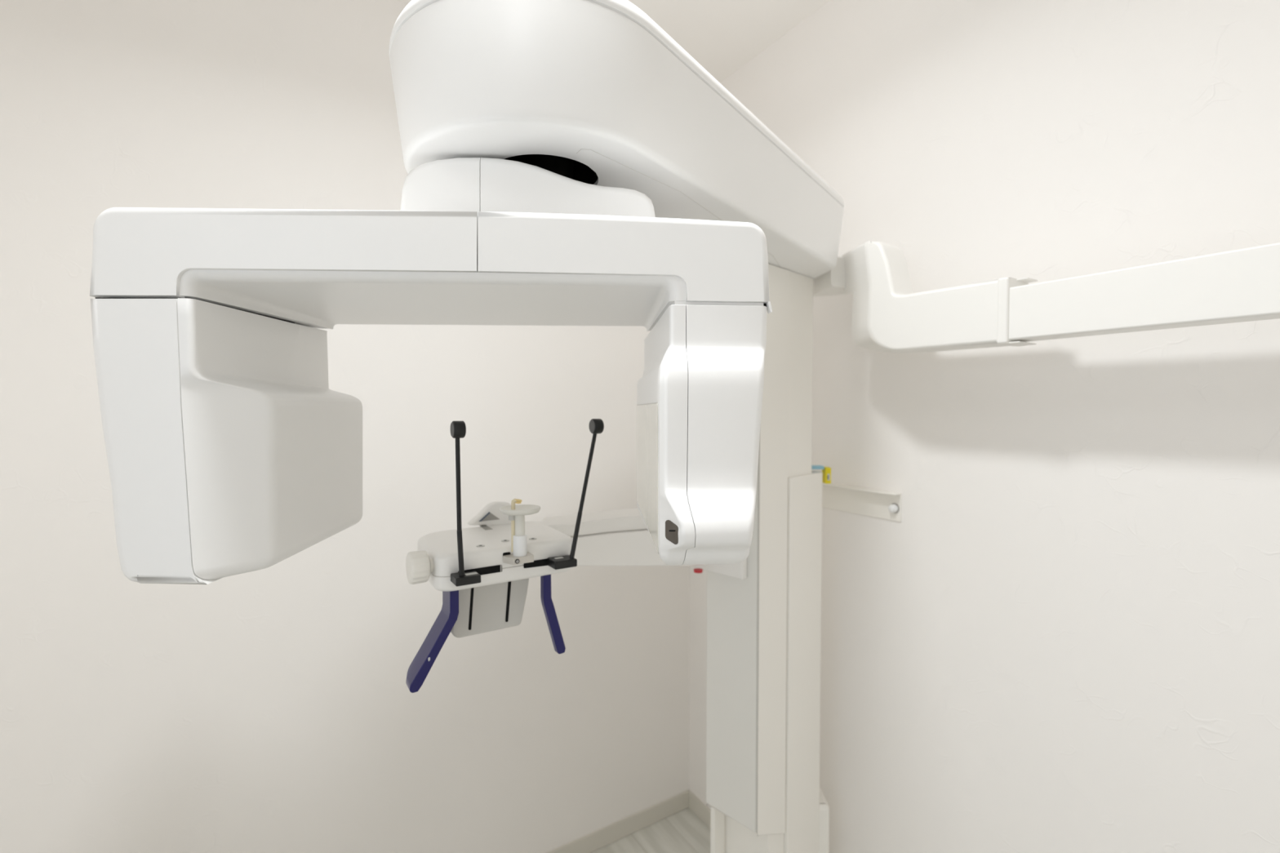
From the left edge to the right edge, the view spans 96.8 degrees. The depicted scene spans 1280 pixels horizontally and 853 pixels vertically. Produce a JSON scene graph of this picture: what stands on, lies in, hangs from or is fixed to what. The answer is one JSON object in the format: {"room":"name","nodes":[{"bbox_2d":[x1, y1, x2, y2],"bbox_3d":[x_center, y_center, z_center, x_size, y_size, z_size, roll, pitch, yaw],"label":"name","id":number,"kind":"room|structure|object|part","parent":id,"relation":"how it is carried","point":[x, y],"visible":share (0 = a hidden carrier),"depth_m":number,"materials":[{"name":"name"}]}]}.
{"room":"radiology room","nodes":[
{"label":"radiology room","id":0,"kind":"room"},
{"bbox_2d":[0,0,689,852],"bbox_3d":[-0.751,0.151,1.665,2.150,2.700,0.120,-1,2,-32],"label":"wall","id":1,"kind":"structure","parent":0,"point":[272,709],"depth_m":1.49,"materials":[{"name":"white paint"}]},
{"bbox_2d":[546,790,689,852],"bbox_3d":[-0.717,1.469,1.650,2.150,0.066,0.008,-1,2,-32],"label":"baseboard","id":2,"kind":"structure","parent":1,"relation":"attached to","point":[591,842],"depth_m":2.06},
{"bbox_2d":[398,0,830,82],"bbox_3d":[0.052,-1.211,0.345,2.390,0.100,3.140,-1,2,-32],"label":"ceiling","id":3,"kind":"structure","parent":0,"point":[722,36],"depth_m":1.69,"materials":[{"name":"white paint"}]},
{"bbox_2d":[591,807,710,852],"bbox_3d":[0.052,1.588,0.428,2.390,0.100,3.140,-1,2,-32],"label":"floor","id":4,"kind":"structure","parent":0,"point":[682,832],"depth_m":2.06,"materials":[{"name":"grey wood"}]},
{"bbox_2d":[89,0,1279,852],"bbox_3d":[0.274,0.492,0.974,1.796,2.058,1.274,0,2,0],"label":"machine","id":5,"kind":"object","parent":4,"relation":"on","point":[567,162],"visible":1,"depth_m":0.73,"materials":[{"name":"beige plastic"}]},
{"bbox_3d":[-0.392,-0.193,0.634,0.417,0.101,0.012,0,2,-4],"label":"arm","id":6,"kind":"part","parent":5,"relation":"part of","materials":[{"name":"white plastic"}]},
{"bbox_3d":[-0.334,0.211,0.855,0.027,0.049,0.049,-1,2,-33],"label":"adjusting knob","id":7,"kind":"part","parent":5,"relation":"part of","materials":[{"name":"plastic"}]},
{"bbox_3d":[-0.236,-0.222,0.813,0.756,0.147,0.341,0,2,-4],"label":"rotating arm","id":8,"kind":"part","parent":5,"relation":"part of","materials":[{"name":"white plastic"}]},
{"bbox_3d":[-0.267,0.083,0.836,0.008,0.141,0.007,0,2,0],"label":"rod","id":9,"kind":"part","parent":5,"relation":"part of","materials":[{"name":"black plastic"}]},
{"bbox_3d":[-0.265,0.189,0.840,0.011,0.072,0.008,0,2,0],"label":"rod","id":10,"kind":"part","parent":5,"relation":"part of","materials":[{"name":"black plastic"}]},
{"bbox_3d":[-0.247,0.292,0.946,0.134,0.095,0.016,-1,2,-33],"label":"bracket plate","id":11,"kind":"part","parent":5,"relation":"part of","materials":[{"name":"grey plastic"}]},
{"bbox_3d":[-0.190,0.162,0.897,0.016,0.059,0.016,0,2,0],"label":"chin rest stem","id":12,"kind":"part","parent":5,"relation":"part of","materials":[{"name":"plastic"}]},
{"bbox_2d":[499,504,540,515],"bbox_3d":[-0.188,0.132,0.896,0.063,0.010,0.055,0,2,0],"label":"chin rest","id":13,"kind":"object","parent":5,"relation":"on","point":[513,509],"depth_m":0.89,"materials":[{"name":"plastic"}]},
{"bbox_3d":[-0.106,0.182,0.942,0.024,0.078,0.008,-1,2,-36],"label":"rod","id":14,"kind":"part","parent":5,"relation":"part of","materials":[{"name":"black plastic"}]},
{"bbox_3d":[-0.087,0.076,0.953,0.036,0.135,0.006,-1,2,-35],"label":"rod","id":15,"kind":"part","parent":5,"relation":"part of","materials":[{"name":"black plastic"}]},
{"bbox_3d":[0.065,-0.524,1.126,0.414,0.035,1.117,1,2,37],"label":"arm lid","id":16,"kind":"part","parent":5,"relation":"part of","materials":[{"name":"white plastic"}]},
{"bbox_3d":[0.065,-0.438,1.129,0.412,0.141,1.115,1,2,37],"label":"overhead arm","id":17,"kind":"part","parent":5,"relation":"part of","materials":[{"name":"white plastic"}]},
{"bbox_3d":[-0.016,-0.195,0.659,0.337,0.099,0.012,0,2,-4],"label":"arm","id":18,"kind":"part","parent":5,"relation":"part of","materials":[{"name":"white plastic"}]},
{"bbox_3d":[0.009,0.056,0.827,0.004,0.175,0.331,0,2,-4],"label":"exposure panel","id":19,"kind":"part","parent":5,"relation":"part of","materials":[{"name":"white plastic"}]},
{"bbox_3d":[0.215,0.282,1.341,0.144,1.304,0.003,2,2,45],"label":"panel","id":20,"kind":"part","parent":5,"relation":"part of","materials":[{"name":"plastic"}]},
{"bbox_3d":[0.459,0.109,1.519,0.058,0.009,0.030,0,2,0],"label":"label plate","id":21,"kind":"part","parent":5,"relation":"part of","materials":[{"name":"blue plastic"}]},
{"bbox_3d":[0.585,-0.293,1.233,0.080,0.268,0.434,-1,2,-31],"label":"cephalometric arm","id":22,"kind":"part","parent":5,"relation":"part of","materials":[{"name":"plastic"}]},
{"bbox_2d":[688,0,1279,852],"bbox_3d":[1.013,0.171,0.989,0.120,2.700,3.140,-1,2,-32],"label":"wall","id":23,"kind":"structure","parent":0,"point":[1064,637],"depth_m":1.16,"materials":[{"name":"white paint"}]},
{"bbox_2d":[688,791,710,828],"bbox_3d":[0.959,1.488,0.994,0.008,0.066,2.900,-1,2,-32],"label":"baseboard","id":24,"kind":"structure","parent":23,"relation":"attached to","point":[696,806],"depth_m":2.15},
{"bbox_2d":[822,482,902,521],"bbox_3d":[0.571,0.201,1.553,0.032,0.073,0.292,-1,2,-32],"label":"wall bracket","id":25,"kind":"object","parent":23,"relation":"attached to","point":[884,504],"visible":0.85,"depth_m":1.53,"materials":[{"name":"beige plastic"}]}
]}

